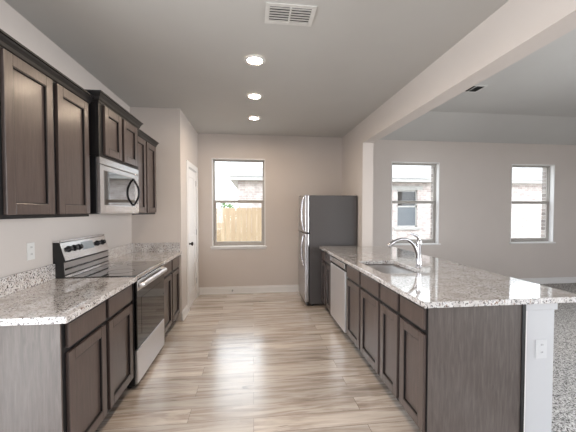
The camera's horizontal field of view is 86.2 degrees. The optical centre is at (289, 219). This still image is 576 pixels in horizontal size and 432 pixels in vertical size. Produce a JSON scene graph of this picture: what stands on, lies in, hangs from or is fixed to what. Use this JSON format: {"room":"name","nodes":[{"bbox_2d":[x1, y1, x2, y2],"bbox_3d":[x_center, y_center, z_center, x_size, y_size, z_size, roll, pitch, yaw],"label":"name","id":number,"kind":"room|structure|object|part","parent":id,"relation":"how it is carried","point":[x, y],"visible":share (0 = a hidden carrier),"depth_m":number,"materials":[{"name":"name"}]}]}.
{"room":"kitchen","nodes":[
{"label":"kitchen","id":0,"kind":"room"},
{"bbox_2d":[0,0,131,277],"bbox_3d":[-1.921,-0.005,2.545,0.120,2.769,2.804,0,2,-7],"label":"wall","id":1,"kind":"structure","parent":0,"point":[15,234],"depth_m":2.32,"materials":[{"name":"paint"}]},
{"bbox_2d":[0,264,54,296],"bbox_3d":[-1.775,0.417,1.926,0.021,0.115,0.938,0,2,-7],"label":"backsplash","id":2,"kind":"structure","parent":1,"relation":"attached to","point":[10,284],"depth_m":2.08,"materials":[{"name":"stone"}]},
{"bbox_2d":[27,242,34,260],"bbox_3d":[-1.810,0.225,2.156,0.008,0.120,0.072,0,2,-7],"label":"wall outlet","id":3,"kind":"object","parent":1,"relation":"attached to","point":[30,246],"visible":1,"depth_m":2.15,"materials":[{"name":"white plastic"}]},
{"bbox_2d":[0,29,93,218],"bbox_3d":[-1.581,-0.451,1.831,0.388,0.885,0.900,0,2,-7],"label":"upper cabinet","id":4,"kind":"object","parent":1,"relation":"attached to","point":[45,165],"visible":1,"depth_m":1.73,"materials":[{"name":"brown wood"}]},
{"bbox_3d":[-1.394,-0.423,1.658,0.019,0.797,0.365,0,2,-7],"label":"door","id":5,"kind":"part","parent":4,"relation":"part of","materials":[{"name":"brown wood"}]},
{"bbox_3d":[-1.401,-0.423,1.657,0.005,0.689,0.257,0,2,-7],"label":"door panel","id":6,"kind":"part","parent":4,"relation":"part of","materials":[{"name":"brown wood"}]},
{"bbox_3d":[-1.393,-0.423,1.658,0.011,0.681,0.249,0,2,-7],"label":"door molding","id":7,"kind":"part","parent":4,"relation":"part of","materials":[{"name":"wood"}]},
{"bbox_3d":[-1.438,-0.428,1.849,0.020,0.838,0.820,0,2,-7],"label":"frame","id":8,"kind":"part","parent":4,"relation":"part of","materials":[{"name":"wood"}]},
{"bbox_3d":[-1.581,-0.855,1.820,0.388,0.077,0.900,0,2,-7],"label":"crown molding","id":9,"kind":"part","parent":4,"relation":"part of","materials":[{"name":"wood"}]},
{"bbox_3d":[-1.442,-0.434,2.060,0.019,0.797,0.359,0,2,-7],"label":"door","id":10,"kind":"part","parent":4,"relation":"part of","materials":[{"name":"brown wood"}]},
{"bbox_3d":[-1.449,-0.434,2.059,0.005,0.689,0.251,0,2,-7],"label":"door panel","id":11,"kind":"part","parent":4,"relation":"part of","materials":[{"name":"brown wood"}]},
{"bbox_3d":[-1.441,-0.434,2.060,0.011,0.681,0.243,0,2,-7],"label":"door molding","id":12,"kind":"part","parent":4,"relation":"part of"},
{"bbox_2d":[85,89,142,169],"bbox_3d":[-1.649,-0.715,2.661,0.448,0.478,0.872,0,2,-7],"label":"upper cabinet","id":13,"kind":"object","parent":1,"relation":"attached to","point":[113,131],"visible":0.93,"depth_m":2.49,"materials":[{"name":"brown wood"}]},
{"bbox_3d":[-1.434,-0.684,2.503,0.019,0.372,0.302,0,2,-7],"label":"door","id":14,"kind":"part","parent":13,"relation":"part of","materials":[{"name":"brown wood"}]},
{"bbox_3d":[-1.441,-0.684,2.502,0.005,0.264,0.194,0,2,-7],"label":"door panel","id":15,"kind":"part","parent":13,"relation":"part of","materials":[{"name":"brown wood"}]},
{"bbox_3d":[-1.433,-0.684,2.503,0.011,0.256,0.186,0,2,-7],"label":"door molding","id":16,"kind":"part","parent":13,"relation":"part of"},
{"bbox_3d":[-1.649,-0.917,2.656,0.448,0.075,0.872,0,2,-7],"label":"crown molding","id":17,"kind":"part","parent":13,"relation":"part of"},
{"bbox_2d":[89,156,139,213],"bbox_3d":[-1.636,-0.264,2.675,0.472,0.434,0.784,0,2,-7],"label":"microwave","id":18,"kind":"object","parent":13,"relation":"attached to","point":[114,186],"visible":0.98,"depth_m":2.51,"materials":[{"name":"silver metal"}]},
{"bbox_3d":[-1.471,-0.238,2.651,0.030,0.367,0.692,0,2,-7],"label":"door","id":19,"kind":"part","parent":18,"relation":"part of","materials":[{"name":"metal"}]},
{"bbox_3d":[-1.469,-0.250,2.670,0.018,0.275,0.630,0,2,-7],"label":"door glass","id":20,"kind":"part","parent":18,"relation":"part of","materials":[{"name":"glass"}]},
{"bbox_3d":[-1.464,-0.255,2.944,0.067,0.260,0.020,0,2,-7],"label":"handle","id":21,"kind":"part","parent":18,"relation":"part of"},
{"bbox_3d":[-1.476,-0.693,2.682,0.020,0.433,0.792,0,2,-7],"label":"frame","id":22,"kind":"part","parent":13,"relation":"part of","materials":[{"name":"wood"}]},
{"bbox_3d":[-1.476,-0.693,2.853,0.019,0.372,0.312,0,2,-7],"label":"door","id":23,"kind":"part","parent":13,"relation":"part of","materials":[{"name":"brown wood"}]},
{"bbox_3d":[-1.483,-0.693,2.853,0.005,0.264,0.204,0,2,-7],"label":"door panel","id":24,"kind":"part","parent":13,"relation":"part of","materials":[{"name":"brown wood"}]},
{"bbox_3d":[-1.475,-0.693,2.853,0.011,0.256,0.196,0,2,-7],"label":"door molding","id":25,"kind":"part","parent":13,"relation":"part of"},
{"bbox_2d":[107,243,132,259],"bbox_3d":[-1.967,0.373,3.555,0.021,0.115,0.807,0,2,-7],"label":"backsplash","id":26,"kind":"structure","parent":1,"relation":"attached to","point":[122,250],"depth_m":3.56,"materials":[{"name":"stone"}]},
{"bbox_2d":[130,129,158,214],"bbox_3d":[-1.770,-0.495,3.437,0.388,0.885,0.775,0,2,-7],"label":"upper cabinet","id":27,"kind":"object","parent":1,"relation":"attached to","point":[147,145],"visible":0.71,"depth_m":3.47,"materials":[{"name":"brown wood"}]},
{"bbox_3d":[-1.592,-0.467,3.275,0.005,0.689,0.192,0,2,-7],"label":"door panel","id":28,"kind":"part","parent":27,"relation":"part of","materials":[{"name":"brown wood"}]},
{"bbox_3d":[-1.584,-0.467,3.276,0.011,0.681,0.184,0,2,-7],"label":"door molding","id":29,"kind":"part","parent":27,"relation":"part of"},
{"bbox_3d":[-1.585,-0.467,3.276,0.019,0.797,0.300,0,2,-7],"label":"door","id":30,"kind":"part","parent":27,"relation":"part of","materials":[{"name":"brown wood"}]},
{"bbox_3d":[-1.627,-0.472,3.454,0.020,0.838,0.695,0,2,-7],"label":"frame","id":31,"kind":"part","parent":27,"relation":"part of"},
{"bbox_3d":[-1.770,-0.898,3.426,0.388,0.077,0.775,0,2,-7],"label":"crown molding","id":32,"kind":"part","parent":27,"relation":"part of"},
{"bbox_3d":[-1.626,-0.477,3.623,0.019,0.797,0.320,0,2,-7],"label":"door","id":33,"kind":"part","parent":27,"relation":"part of","materials":[{"name":"brown wood"}]},
{"bbox_3d":[-1.633,-0.477,3.622,0.005,0.689,0.212,0,2,-7],"label":"door panel","id":34,"kind":"part","parent":27,"relation":"part of","materials":[{"name":"brown wood"}]},
{"bbox_3d":[-1.625,-0.477,3.623,0.011,0.681,0.204,0,2,-7],"label":"door molding","id":35,"kind":"part","parent":27,"relation":"part of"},
{"bbox_2d":[130,107,198,320],"bbox_3d":[-1.854,-0.061,4.609,0.736,2.769,1.280,0,2,-7],"label":"wall","id":36,"kind":"structure","parent":0,"point":[177,139],"depth_m":3.99,"materials":[{"name":"paint"}]},
{"bbox_2d":[182,289,199,320],"bbox_3d":[-1.475,1.260,4.671,0.024,0.125,1.275,0,2,-7],"label":"baseboard","id":37,"kind":"structure","parent":36,"relation":"attached to","point":[185,311],"depth_m":4.20,"materials":[{"name":"paint"}]},
{"bbox_2d":[186,160,198,310],"bbox_3d":[-1.524,0.237,4.763,0.174,2.165,0.830,0,2,-7],"label":"door","id":38,"kind":"structure","parent":36,"relation":"in","point":[191,170],"depth_m":4.78,"materials":[{"name":"paint"}]},
{"bbox_3d":[-1.512,-0.191,4.752,0.008,0.820,0.360,0,2,-7],"label":"panel","id":39,"kind":"part","parent":38,"relation":"part of","materials":[{"name":"paint"}]},
{"bbox_3d":[-1.512,0.749,4.778,0.008,0.640,0.360,0,2,-7],"label":"panel","id":40,"kind":"part","parent":38,"relation":"part of","materials":[{"name":"paint"}]},
{"bbox_2d":[4,0,508,136],"bbox_3d":[-2.218,-1.427,1.691,7.200,0.120,7.154,0,2,-7],"label":"ceiling","id":41,"kind":"structure","parent":0,"point":[324,78],"depth_m":2.57,"materials":[{"name":"paint"}]},
{"bbox_2d":[246,93,261,99],"bbox_3d":[-0.402,-1.411,3.541,0.184,0.011,0.184,0,2,-7],"label":"recessed light","id":42,"kind":"object","parent":41,"relation":"in","point":[255,96],"visible":1,"depth_m":3.53,"materials":[{"name":"white plastic"}]},
{"bbox_2d":[244,55,264,65],"bbox_3d":[-0.302,-1.388,2.697,0.184,0.011,0.184,0,2,-7],"label":"recessed light","id":43,"kind":"object","parent":41,"relation":"in","point":[255,60],"visible":1,"depth_m":2.69,"materials":[{"name":"white plastic"}]},
{"bbox_2d":[248,116,260,119],"bbox_3d":[-0.500,-1.433,4.380,0.184,0.011,0.184,0,2,-7],"label":"recessed light","id":44,"kind":"object","parent":41,"relation":"in","point":[249,117],"visible":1,"depth_m":4.37,"materials":[{"name":"white plastic"}]},
{"bbox_2d":[265,2,316,26],"bbox_3d":[0.003,-1.372,2.071,0.330,0.010,0.215,0,2,-7],"label":"ceiling vent","id":45,"kind":"object","parent":41,"relation":"in","point":[275,13],"visible":1,"depth_m":2.06,"materials":[{"name":"metal"}]},
{"bbox_2d":[95,292,421,431],"bbox_3d":[-2.138,1.460,1.779,7.360,0.120,7.154,0,2,-7],"label":"floor","id":46,"kind":"structure","parent":0,"point":[246,362],"depth_m":2.64,"materials":[{"name":"brown wood"}]},
{"bbox_2d":[0,285,133,431],"bbox_3d":[-1.488,0.953,1.981,0.598,0.884,0.913,0,2,-7],"label":"base cabinet","id":47,"kind":"object","parent":46,"relation":"on","point":[68,377],"visible":0.95,"depth_m":1.60,"materials":[{"name":"brown wood"}]},
{"bbox_3d":[-1.444,0.965,1.535,0.580,0.884,0.006,0,2,-7],"label":"panel","id":48,"kind":"part","parent":47,"relation":"part of","materials":[{"name":"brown wood"}]},
{"bbox_2d":[0,264,136,325],"bbox_3d":[-1.475,0.435,1.962,0.624,0.152,0.938,0,2,-7],"label":"countertop","id":49,"kind":"structure","parent":47,"relation":"on","point":[34,296],"depth_m":1.89,"materials":[{"name":"stone"}]},
{"bbox_3d":[-1.176,0.599,1.794,0.019,0.126,0.405,0,2,-7],"label":"drawer","id":50,"kind":"part","parent":47,"relation":"part of","materials":[{"name":"brown wood"}]},
{"bbox_3d":[-1.176,0.986,1.804,0.019,0.592,0.405,0,2,-7],"label":"door","id":51,"kind":"part","parent":47,"relation":"part of","materials":[{"name":"brown wood"}]},
{"bbox_3d":[-1.183,0.986,1.804,0.005,0.484,0.297,0,2,-7],"label":"door panel","id":52,"kind":"part","parent":47,"relation":"part of","materials":[{"name":"brown wood"}]},
{"bbox_3d":[-1.175,0.986,1.805,0.011,0.476,0.289,0,2,-7],"label":"door molding","id":53,"kind":"part","parent":47,"relation":"part of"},
{"bbox_3d":[-1.222,0.902,2.017,0.020,0.784,0.902,0,2,-7],"label":"frame","id":54,"kind":"part","parent":47,"relation":"part of","materials":[{"name":"wood"}]},
{"bbox_3d":[-1.228,0.587,2.238,0.019,0.126,0.400,0,2,-7],"label":"drawer","id":55,"kind":"part","parent":47,"relation":"part of","materials":[{"name":"brown wood"}]},
{"bbox_3d":[-1.228,0.974,2.249,0.019,0.592,0.400,0,2,-7],"label":"door","id":56,"kind":"part","parent":47,"relation":"part of","materials":[{"name":"brown wood"}]},
{"bbox_3d":[-1.235,0.974,2.248,0.005,0.484,0.292,0,2,-7],"label":"door panel","id":57,"kind":"part","parent":47,"relation":"part of","materials":[{"name":"brown wood"}]},
{"bbox_3d":[-1.227,0.974,2.249,0.011,0.476,0.284,0,2,-7],"label":"door molding","id":58,"kind":"part","parent":47,"relation":"part of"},
{"bbox_2d":[53,234,166,388],"bbox_3d":[-1.548,0.765,2.821,0.675,1.214,0.761,0,2,-7],"label":"range","id":59,"kind":"object","parent":46,"relation":"on","point":[85,256],"visible":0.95,"depth_m":2.67,"materials":[{"name":"silver metal"}]},
{"bbox_3d":[-1.768,0.240,2.485,0.038,0.052,0.054,0,2,-7],"label":"knob","id":60,"kind":"part","parent":59,"relation":"part of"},
{"bbox_3d":[-1.811,0.248,2.762,0.043,0.141,0.728,0,2,-7],"label":"control panel","id":61,"kind":"part","parent":59,"relation":"part of","materials":[{"name":"metal"}]},
{"bbox_2d":[65,261,161,277],"bbox_3d":[-1.552,0.455,2.813,0.552,0.024,0.760,0,2,-7],"label":"cooktop","id":62,"kind":"object","parent":59,"relation":"in","point":[139,269],"depth_m":2.73,"materials":[{"name":"glass"}]},
{"bbox_3d":[-1.282,0.766,2.853,0.025,0.560,0.752,0,2,-7],"label":"oven door","id":63,"kind":"part","parent":59,"relation":"part of","materials":[{"name":"black glass"}]},
{"bbox_3d":[-1.279,0.464,2.845,0.018,0.030,0.760,0,2,-7],"label":"trim","id":64,"kind":"part","parent":59,"relation":"part of","materials":[{"name":"metal"}]},
{"bbox_3d":[-1.282,1.191,2.865,0.025,0.270,0.752,0,2,-7],"label":"storage drawer","id":65,"kind":"part","parent":59,"relation":"part of","materials":[{"name":"metal"}]},
{"bbox_3d":[-1.267,0.529,2.849,0.004,0.085,0.752,0,2,-7],"label":"door trim","id":66,"kind":"part","parent":59,"relation":"part of","materials":[{"name":"metal"}]},
{"bbox_3d":[-1.242,0.527,2.852,0.058,0.047,0.701,0,2,-7],"label":"handle","id":67,"kind":"part","parent":59,"relation":"part of","materials":[{"name":"metal"}]},
{"bbox_2d":[164,256,179,333],"bbox_3d":[-1.679,0.909,3.605,0.598,0.884,0.798,0,2,-7],"label":"base cabinet","id":68,"kind":"object","parent":46,"relation":"on","point":[172,276],"visible":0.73,"depth_m":3.60,"materials":[{"name":"brown wood"}]},
{"bbox_2d":[107,242,181,264],"bbox_3d":[-1.667,0.391,3.591,0.624,0.152,0.807,0,2,-7],"label":"countertop","id":69,"kind":"structure","parent":68,"relation":"on","point":[166,252],"depth_m":3.74,"materials":[{"name":"stone"}]},
{"bbox_3d":[-1.376,0.941,3.447,0.005,0.484,0.247,0,2,-7],"label":"door panel","id":70,"kind":"part","parent":68,"relation":"part of","materials":[{"name":"brown wood"}]},
{"bbox_3d":[-1.369,0.554,3.437,0.019,0.126,0.355,0,2,-7],"label":"drawer","id":71,"kind":"part","parent":68,"relation":"part of","materials":[{"name":"brown wood"}]},
{"bbox_3d":[-1.369,0.941,3.447,0.019,0.592,0.355,0,2,-7],"label":"door","id":72,"kind":"part","parent":68,"relation":"part of","materials":[{"name":"brown wood"}]},
{"bbox_3d":[-1.368,0.941,3.448,0.011,0.476,0.239,0,2,-7],"label":"door molding","id":73,"kind":"part","parent":68,"relation":"part of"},
{"bbox_3d":[-1.415,0.544,3.824,0.019,0.126,0.345,0,2,-7],"label":"drawer","id":74,"kind":"part","parent":68,"relation":"part of","materials":[{"name":"brown wood"}]},
{"bbox_3d":[-1.415,0.931,3.835,0.019,0.592,0.345,0,2,-7],"label":"door","id":75,"kind":"part","parent":68,"relation":"part of","materials":[{"name":"brown wood"}]},
{"bbox_3d":[-1.422,0.931,3.834,0.005,0.484,0.237,0,2,-7],"label":"door panel","id":76,"kind":"part","parent":68,"relation":"part of","materials":[{"name":"brown wood"}]},
{"bbox_3d":[-1.414,0.931,3.835,0.011,0.476,0.229,0,2,-7],"label":"door molding","id":77,"kind":"part","parent":68,"relation":"part of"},
{"bbox_2d":[321,250,331,311],"bbox_3d":[0.831,0.889,4.343,0.650,0.884,0.590,0,2,-7],"label":"base cabinet","id":78,"kind":"object","parent":46,"relation":"on","point":[326,262],"visible":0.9,"depth_m":4.25,"materials":[{"name":"brown wood"}]},
{"bbox_3d":[0.498,0.914,4.458,0.011,0.476,0.119,0,2,-7],"label":"door molding","id":79,"kind":"part","parent":78,"relation":"part of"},
{"bbox_3d":[0.499,0.527,4.447,0.019,0.126,0.235,0,2,-7],"label":"drawer","id":80,"kind":"part","parent":78,"relation":"part of","materials":[{"name":"brown wood"}]},
{"bbox_3d":[0.499,0.914,4.458,0.019,0.592,0.235,0,2,-7],"label":"door","id":81,"kind":"part","parent":78,"relation":"part of","materials":[{"name":"brown wood"}]},
{"bbox_3d":[0.506,0.914,4.459,0.005,0.484,0.127,0,2,-7],"label":"door panel","id":82,"kind":"part","parent":78,"relation":"part of","materials":[{"name":"brown wood"}]},
{"bbox_3d":[0.536,0.922,4.150,0.019,0.592,0.245,0,2,-7],"label":"door","id":83,"kind":"part","parent":78,"relation":"part of","materials":[{"name":"brown wood"}]},
{"bbox_3d":[0.535,0.922,4.150,0.011,0.476,0.129,0,2,-7],"label":"door molding","id":84,"kind":"part","parent":78,"relation":"part of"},
{"bbox_3d":[0.536,0.535,4.139,0.019,0.126,0.245,0,2,-7],"label":"drawer","id":85,"kind":"part","parent":78,"relation":"part of","materials":[{"name":"brown wood"}]},
{"bbox_3d":[0.542,0.922,4.151,0.005,0.484,0.137,0,2,-7],"label":"door panel","id":86,"kind":"part","parent":78,"relation":"part of","materials":[{"name":"brown wood"}]},
{"bbox_2d":[299,195,356,305],"bbox_3d":[0.571,0.462,5.009,0.868,1.702,0.673,0,2,-7],"label":"refrigerator","id":87,"kind":"object","parent":46,"relation":"on","point":[324,220],"visible":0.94,"depth_m":4.66,"materials":[{"name":"grey metal"}]},
{"bbox_3d":[0.208,0.469,4.673,0.070,0.484,0.024,0,2,-7],"label":"handle","id":88,"kind":"part","parent":87,"relation":"part of","materials":[{"name":"silver metal"}]},
{"bbox_3d":[0.208,-0.075,4.658,0.069,0.535,0.024,0,2,-7],"label":"handle","id":89,"kind":"part","parent":87,"relation":"part of","materials":[{"name":"silver metal"}]},
{"bbox_3d":[0.227,0.729,4.976,0.060,1.039,0.669,0,2,-7],"label":"fridge door","id":90,"kind":"part","parent":87,"relation":"part of","materials":[{"name":"metal"}]},
{"bbox_3d":[0.227,-0.089,4.954,0.060,0.570,0.669,0,2,-7],"label":"freezer door","id":91,"kind":"part","parent":87,"relation":"part of","materials":[{"name":"metal"}]},
{"bbox_2d":[330,256,347,332],"bbox_3d":[0.870,0.908,3.723,0.616,0.880,0.634,0,2,-7],"label":"dishwasher","id":92,"kind":"object","parent":46,"relation":"on","point":[339,277],"visible":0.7,"depth_m":3.59,"materials":[{"name":"silver metal"}]},
{"bbox_3d":[0.587,0.520,3.679,0.046,0.078,0.630,0,2,-7],"label":"control panel","id":93,"kind":"part","parent":92,"relation":"part of","materials":[{"name":"metal"}]},
{"bbox_2d":[346,264,415,381],"bbox_3d":[0.993,0.926,2.963,0.650,0.884,0.888,0,2,-7],"label":"base cabinet","id":94,"kind":"object","parent":46,"relation":"on","point":[363,301],"visible":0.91,"depth_m":2.85,"materials":[{"name":"brown wood"}]},
{"bbox_3d":[0.652,0.949,3.152,0.011,0.476,0.279,0,2,-7],"label":"door molding","id":95,"kind":"part","parent":94,"relation":"part of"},
{"bbox_3d":[0.660,0.949,3.153,0.005,0.484,0.287,0,2,-7],"label":"door panel","id":96,"kind":"part","parent":94,"relation":"part of","materials":[{"name":"brown wood"}]},
{"bbox_3d":[0.653,0.949,3.152,0.019,0.592,0.395,0,2,-7],"label":"door","id":97,"kind":"part","parent":94,"relation":"part of","materials":[{"name":"brown wood"}]},
{"bbox_3d":[0.653,0.562,3.142,0.019,0.126,0.395,0,2,-7],"label":"drawer","id":98,"kind":"part","parent":94,"relation":"part of","materials":[{"name":"brown wood"}]},
{"bbox_3d":[0.700,0.877,2.928,0.020,0.784,0.888,0,2,-7],"label":"frame","id":99,"kind":"part","parent":94,"relation":"part of","materials":[{"name":"wood"}]},
{"bbox_3d":[0.705,0.961,2.708,0.011,0.476,0.294,0,2,-7],"label":"door molding","id":100,"kind":"part","parent":94,"relation":"part of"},
{"bbox_3d":[0.713,0.961,2.709,0.005,0.484,0.302,0,2,-7],"label":"door panel","id":101,"kind":"part","parent":94,"relation":"part of","materials":[{"name":"brown wood"}]},
{"bbox_3d":[0.706,0.961,2.708,0.019,0.592,0.410,0,2,-7],"label":"door","id":102,"kind":"part","parent":94,"relation":"part of","materials":[{"name":"brown wood"}]},
{"bbox_3d":[0.706,0.574,2.697,0.019,0.126,0.410,0,2,-7],"label":"drawer","id":103,"kind":"part","parent":94,"relation":"part of","materials":[{"name":"brown wood"}]},
{"bbox_2d":[380,284,525,431],"bbox_3d":[1.085,0.947,2.187,0.650,0.884,0.673,0,2,-7],"label":"base cabinet","id":104,"kind":"object","parent":46,"relation":"on","point":[451,369],"visible":0.94,"depth_m":1.87,"materials":[{"name":"brown wood"}]},
{"bbox_3d":[0.750,0.972,2.321,0.011,0.476,0.174,0,2,-7],"label":"door molding","id":105,"kind":"part","parent":104,"relation":"part of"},
{"bbox_3d":[0.758,0.972,2.322,0.005,0.484,0.182,0,2,-7],"label":"door panel","id":106,"kind":"part","parent":104,"relation":"part of","materials":[{"name":"brown wood"}]},
{"bbox_3d":[0.751,0.972,2.321,0.019,0.592,0.290,0,2,-7],"label":"door","id":107,"kind":"part","parent":104,"relation":"part of","materials":[{"name":"brown wood"}]},
{"bbox_3d":[0.751,0.585,2.310,0.019,0.126,0.290,0,2,-7],"label":"drawer","id":108,"kind":"part","parent":104,"relation":"part of","materials":[{"name":"brown wood"}]},
{"bbox_3d":[0.791,0.898,2.157,0.020,0.784,0.660,0,2,-7],"label":"frame","id":109,"kind":"part","parent":104,"relation":"part of","materials":[{"name":"wood"}]},
{"bbox_3d":[0.789,0.981,1.988,0.011,0.476,0.184,0,2,-7],"label":"door molding","id":110,"kind":"part","parent":104,"relation":"part of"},
{"bbox_3d":[0.797,0.981,1.989,0.005,0.484,0.192,0,2,-7],"label":"door panel","id":111,"kind":"part","parent":104,"relation":"part of","materials":[{"name":"brown wood"}]},
{"bbox_3d":[0.790,0.981,1.988,0.019,0.592,0.300,0,2,-7],"label":"door","id":112,"kind":"part","parent":104,"relation":"part of","materials":[{"name":"brown wood"}]},
{"bbox_3d":[0.790,0.594,1.978,0.019,0.126,0.300,0,2,-7],"label":"drawer","id":113,"kind":"part","parent":104,"relation":"part of","materials":[{"name":"brown wood"}]},
{"bbox_2d":[319,246,575,307],"bbox_3d":[1.140,0.458,3.242,1.060,0.036,2.835,0,2,-7],"label":"countertop","id":114,"kind":"structure","parent":104,"relation":"on","point":[439,283],"depth_m":2.26,"materials":[{"name":"stone"}]},
{"bbox_2d":[387,232,421,266],"bbox_3d":[1.076,0.286,2.874,0.341,0.326,0.060,0,2,-7],"label":"kitchen faucet","id":115,"kind":"object","parent":114,"relation":"on","point":[417,247],"visible":1,"depth_m":2.87,"materials":[{"name":"silver metal"}]},
{"bbox_3d":[1.097,0.273,2.877,0.261,0.202,0.031,0,2,-7],"label":"spout","id":116,"kind":"part","parent":115,"relation":"part of","materials":[{"name":"silver metal"}]},
{"bbox_3d":[1.134,0.956,1.864,0.628,0.884,0.006,0,2,-7],"label":"panel","id":117,"kind":"part","parent":104,"relation":"part of","materials":[{"name":"brown wood"}]},
{"bbox_2d":[198,133,575,286],"bbox_3d":[2.909,-0.146,5.883,9.244,2.869,0.140,0,2,-7],"label":"wall","id":118,"kind":"structure","parent":0,"point":[475,184],"depth_m":5.70,"materials":[{"name":"paint"}]},
{"bbox_2d":[210,158,266,249],"bbox_3d":[-0.886,-0.267,5.420,0.974,1.576,0.175,0,2,-7],"label":"window","id":119,"kind":"structure","parent":118,"relation":"in","point":[222,244],"depth_m":5.42,"materials":[{"name":"plastic"}]},
{"bbox_3d":[-0.882,0.495,5.411,0.974,0.053,0.115,0,2,-7],"label":"sill","id":120,"kind":"part","parent":119,"relation":"part of","materials":[{"name":"paint"}]},
{"bbox_3d":[-0.894,-0.657,5.478,0.862,0.738,0.020,0,2,-7],"label":"sash","id":121,"kind":"part","parent":119,"relation":"part of","materials":[{"name":"glass"}]},
{"bbox_3d":[-0.891,0.051,5.474,0.862,0.778,0.024,0,2,-7],"label":"sash","id":122,"kind":"part","parent":119,"relation":"part of","materials":[{"name":"glass"}]},
{"bbox_2d":[199,285,298,294],"bbox_3d":[-0.304,1.238,5.459,2.534,0.125,0.024,0,2,-7],"label":"baseboard","id":123,"kind":"structure","parent":118,"relation":"attached to","point":[269,288],"depth_m":5.41,"materials":[{"name":"paint"}]},
{"bbox_2d":[391,161,440,245],"bbox_3d":[2.346,-0.291,5.800,0.997,1.548,0.175,0,2,-7],"label":"window","id":124,"kind":"structure","parent":118,"relation":"in","point":[436,165],"depth_m":5.83,"materials":[{"name":"plastic"}]},
{"bbox_3d":[2.338,-0.668,5.859,0.885,0.738,0.020,0,2,-7],"label":"sash","id":125,"kind":"part","parent":124,"relation":"part of","materials":[{"name":"glass"}]},
{"bbox_3d":[2.341,0.041,5.854,0.885,0.778,0.024,0,2,-7],"label":"sash","id":126,"kind":"part","parent":124,"relation":"part of","materials":[{"name":"glass"}]},
{"bbox_3d":[2.350,0.471,5.791,0.997,0.025,0.115,0,2,-7],"label":"sill","id":127,"kind":"part","parent":124,"relation":"part of","materials":[{"name":"paint"}]},
{"bbox_2d":[509,164,555,243],"bbox_3d":[4.759,-0.299,6.085,0.991,1.548,0.175,0,2,-7],"label":"window","id":128,"kind":"structure","parent":118,"relation":"in","point":[550,169],"depth_m":6.12,"materials":[{"name":"plastic"}]},
{"bbox_3d":[4.754,0.033,6.139,0.879,0.778,0.024,0,2,-7],"label":"sash","id":129,"kind":"part","parent":128,"relation":"part of","materials":[{"name":"glass"}]},
{"bbox_3d":[4.751,-0.675,6.143,0.879,0.738,0.020,0,2,-7],"label":"sash","id":130,"kind":"part","parent":128,"relation":"part of","materials":[{"name":"glass"}]},
{"bbox_3d":[4.763,0.463,6.075,0.991,0.025,0.115,0,2,-7],"label":"sill","id":131,"kind":"part","parent":128,"relation":"part of","materials":[{"name":"paint"}]},
{"bbox_2d":[516,277,575,283],"bbox_3d":[4.311,1.224,6.003,6.440,0.125,0.024,0,2,-7],"label":"baseboard","id":132,"kind":"structure","parent":118,"relation":"attached to","point":[551,280],"depth_m":6.11,"materials":[{"name":"paint"}]},
{"bbox_2d":[342,0,575,246],"bbox_3d":[1.444,-0.194,2.096,0.160,3.170,7.034,0,2,-7],"label":"wall partition","id":133,"kind":"structure","parent":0,"point":[517,29],"depth_m":2.48,"materials":[{"name":"paint"}]},
{"bbox_2d":[379,28,575,144],"bbox_3d":[4.714,-1.605,2.504,6.440,0.470,7.154,0,2,-7],"label":"ceiling","id":134,"kind":"structure","parent":0,"point":[532,100],"depth_m":4.88,"materials":[{"name":"paint"}]},
{"bbox_2d":[464,85,486,92],"bbox_3d":[2.419,-1.727,4.081,0.290,0.010,0.230,0,2,-7],"label":"ceiling vent","id":135,"kind":"object","parent":134,"relation":"in","point":[476,88],"visible":0.6,"depth_m":4.08,"materials":[{"name":"metal"}]},
{"bbox_2d":[430,166,545,238],"bbox_3d":[2.895,-0.049,6.010,9.244,3.069,0.110,0,2,-7],"label":"wall","id":136,"kind":"structure","parent":0,"point":[543,208],"depth_m":6.26,"materials":[{"name":"brick"}]},
{"bbox_2d":[524,303,557,431],"bbox_3d":[1.397,0.918,3.271,0.226,0.884,2.742,0,2,-7],"label":"wall","id":137,"kind":"structure","parent":0,"point":[539,317],"depth_m":1.92,"materials":[{"name":"paint"}]},
{"bbox_3d":[1.455,0.980,1.906,0.018,0.834,0.008,0,2,-7],"label":"corner trim","id":138,"kind":"part","parent":137,"relation":"part of","materials":[{"name":"paint"}]},
{"bbox_2d":[535,339,546,358],"bbox_3d":[1.568,0.807,1.915,0.074,0.118,0.008,0,2,-7],"label":"wall outlet","id":139,"kind":"object","parent":137,"relation":"attached to","point":[541,345],"visible":1,"depth_m":1.91,"materials":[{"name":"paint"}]},
{"bbox_3d":[1.400,0.502,3.235,0.226,0.050,2.692,0,2,-7],"label":"cap trim","id":140,"kind":"part","parent":137,"relation":"part of","materials":[{"name":"paint"}]},
{"bbox_2d":[540,283,575,431],"bbox_3d":[4.714,1.436,2.586,6.440,0.126,7.154,0,2,-7],"label":"floor","id":141,"kind":"structure","parent":0,"point":[564,349],"depth_m":2.87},
{"label":"outside","id":142,"kind":"structure","parent":0,"visible":0},
{"bbox_3d":[3.210,1.344,15.524,90.000,0.370,90.000,0,2,-7],"label":"ground","id":143,"kind":"structure","parent":142,"visible":0},
{"bbox_2d":[217,203,246,240],"bbox_3d":[-1.925,0.452,9.556,1.276,1.990,1.095,0,2,-7],"label":"shrub","id":144,"kind":"object","parent":143,"relation":"on","point":[224,205],"visible":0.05,"depth_m":9.45,"materials":[{"name":"green plant"}]},
{"bbox_2d":[217,208,261,241],"bbox_3d":[-3.510,0.580,8.237,6.952,1.791,0.146,0,2,-7],"label":"picket fence","id":145,"kind":"object","parent":143,"relation":"on","point":[231,224],"visible":0.09,"depth_m":8.40,"materials":[{"name":"brown wood"}]},
{"bbox_2d":[229,165,541,239],"bbox_3d":[6.892,-1.306,16.894,19.250,5.092,10.900,0,2,-7],"label":"neighbor house","id":146,"kind":"structure","parent":143,"relation":"on","point":[409,182],"depth_m":11.68,"materials":[{"name":"brick"}]},
{"bbox_3d":[4.429,-0.778,11.657,0.710,0.540,0.010,0,2,-7],"label":"pane","id":147,"kind":"part","parent":146,"relation":"part of","materials":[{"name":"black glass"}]}
]}

